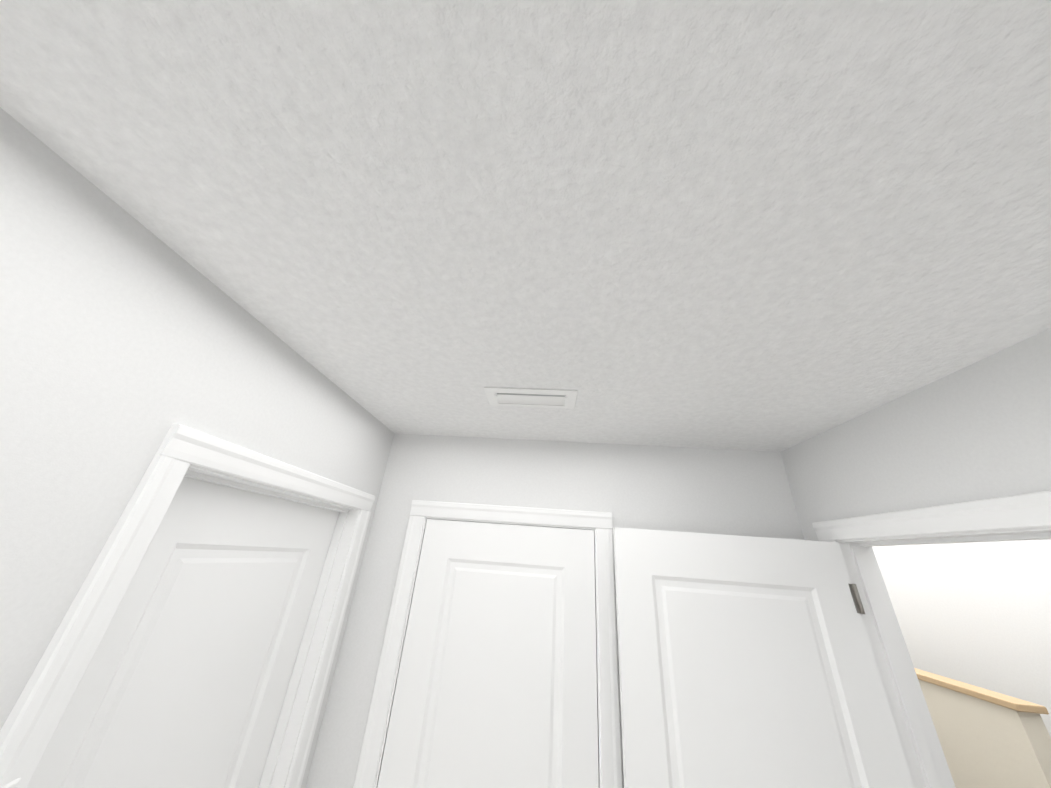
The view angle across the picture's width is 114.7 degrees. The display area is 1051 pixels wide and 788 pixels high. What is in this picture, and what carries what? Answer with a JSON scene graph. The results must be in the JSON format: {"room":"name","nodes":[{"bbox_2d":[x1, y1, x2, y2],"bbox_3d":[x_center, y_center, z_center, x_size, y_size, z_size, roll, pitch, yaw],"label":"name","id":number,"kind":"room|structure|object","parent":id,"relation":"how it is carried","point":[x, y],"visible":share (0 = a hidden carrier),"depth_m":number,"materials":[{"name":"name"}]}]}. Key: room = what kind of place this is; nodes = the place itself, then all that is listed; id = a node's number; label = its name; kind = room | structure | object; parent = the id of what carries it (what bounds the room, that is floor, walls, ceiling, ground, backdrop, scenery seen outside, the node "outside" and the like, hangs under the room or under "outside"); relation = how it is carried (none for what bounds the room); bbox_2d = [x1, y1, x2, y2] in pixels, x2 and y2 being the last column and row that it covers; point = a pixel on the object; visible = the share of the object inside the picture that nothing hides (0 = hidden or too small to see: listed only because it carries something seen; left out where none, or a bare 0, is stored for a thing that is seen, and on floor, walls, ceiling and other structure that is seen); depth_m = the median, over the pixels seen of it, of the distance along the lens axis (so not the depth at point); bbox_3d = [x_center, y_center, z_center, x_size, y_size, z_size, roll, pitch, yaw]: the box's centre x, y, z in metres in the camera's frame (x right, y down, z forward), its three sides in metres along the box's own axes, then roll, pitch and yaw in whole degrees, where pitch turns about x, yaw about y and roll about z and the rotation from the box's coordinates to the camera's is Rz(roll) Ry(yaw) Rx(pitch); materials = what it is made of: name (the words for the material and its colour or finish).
{"room":"bedroom","nodes":[
{"label":"bedroom","id":0,"kind":"room"},
{"bbox_2d":[0,107,393,787],"bbox_3d":[-0.869,0.939,0.489,0.123,2.440,1.625,2,-26,5],"label":"wall","id":1,"kind":"structure","parent":0,"point":[126,341],"depth_m":0.60,"materials":[{"name":"paint"}]},
{"bbox_2d":[2,778,20,787],"bbox_3d":[-0.777,0.478,0.213,0.069,0.066,0.655,2,-26,5],"label":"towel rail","id":2,"kind":"object","parent":1,"relation":"attached to","point":[14,783],"visible":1,"depth_m":0.51,"materials":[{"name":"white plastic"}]},
{"bbox_2d":[26,477,338,787],"bbox_3d":[-0.867,1.242,0.661,0.102,2.030,0.760,2,-26,5],"label":"door","id":3,"kind":"structure","parent":1,"relation":"in","point":[185,680],"depth_m":0.88,"materials":[{"name":"white wood"}]},
{"bbox_2d":[0,424,374,787],"bbox_3d":[-0.850,1.212,0.675,0.134,2.115,0.916,2,-26,5],"label":"door frame","id":4,"kind":"structure","parent":1,"relation":"attached to","point":[30,725],"depth_m":0.77,"materials":[{"name":"white wood"}]},
{"bbox_2d":[0,0,1050,451],"bbox_3d":[0.352,0.475,2.199,4.530,0.050,9.230,2,-26,5],"label":"ceiling","id":5,"kind":"structure","parent":0,"point":[754,224],"depth_m":0.53,"materials":[{"name":"paint"}]},
{"bbox_2d":[484,387,577,408],"bbox_3d":[0.020,0.022,1.237,0.330,0.020,0.150,2,-26,5],"label":"ceiling vent","id":6,"kind":"object","parent":5,"relation":"in","point":[525,397],"visible":1,"depth_m":1.21,"materials":[{"name":"white plastic"}]},
{"bbox_2d":[306,433,803,787],"bbox_3d":[0.184,1.360,1.192,2.123,2.440,0.123,2,-26,5],"label":"wall","id":7,"kind":"structure","parent":0,"point":[715,491],"depth_m":1.55,"materials":[{"name":"paint"}]},
{"bbox_2d":[377,519,598,787],"bbox_3d":[-0.146,1.493,1.064,0.760,2.030,0.102,2,-26,5],"label":"closet door","id":8,"kind":"structure","parent":7,"relation":"in","point":[496,685],"depth_m":1.30,"materials":[{"name":"white wood"}]},
{"bbox_2d":[353,500,622,787],"bbox_3d":[-0.140,1.489,1.134,0.916,2.115,0.134,2,-26,5],"label":"door frame","id":9,"kind":"structure","parent":7,"relation":"attached to","point":[609,735],"depth_m":1.35,"materials":[{"name":"white wood"}]},
{"bbox_2d":[781,328,1050,540],"bbox_3d":[1.071,0.510,-0.699,0.115,2.440,3.915,2,-26,5],"label":"wall","id":10,"kind":"structure","parent":0,"point":[980,430],"depth_m":0.94,"materials":[{"name":"paint"}]},
{"bbox_2d":[613,527,914,787],"bbox_3d":[0.687,1.451,0.848,0.824,2.030,0.169,2,-26,5],"label":"entry door","id":11,"kind":"structure","parent":10,"relation":"in","point":[747,661],"depth_m":1.10,"materials":[{"name":"painted wood"},{"name":"metal hinges"}]},
{"bbox_2d":[812,490,1050,787],"bbox_3d":[1.139,1.272,0.487,0.153,2.115,0.916,2,-26,5],"label":"trim","id":12,"kind":"structure","parent":10,"relation":"attached to","point":[1022,517],"depth_m":1.03,"materials":[{"name":"white wood"}]},
{"bbox_2d":[872,539,1050,736],"bbox_3d":[2.508,2.003,2.152,0.115,2.440,7.500,2,-26,5],"label":"wall","id":13,"kind":"structure","parent":0,"point":[977,614],"depth_m":1.82,"materials":[{"name":"paint"}]},
{"bbox_3d":[0.182,2.710,1.114,4.530,0.050,9.230,2,-26,5],"label":"floor","id":14,"kind":"structure","parent":0,"visible":0},
{"bbox_2d":[914,668,1050,787],"bbox_3d":[1.992,2.407,2.014,0.110,1.525,2.290,2,-26,5],"label":"partition panel","id":15,"kind":"object","parent":14,"relation":"on","point":[989,738],"visible":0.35,"depth_m":1.41,"materials":[{"name":"beige paint"}]}
]}

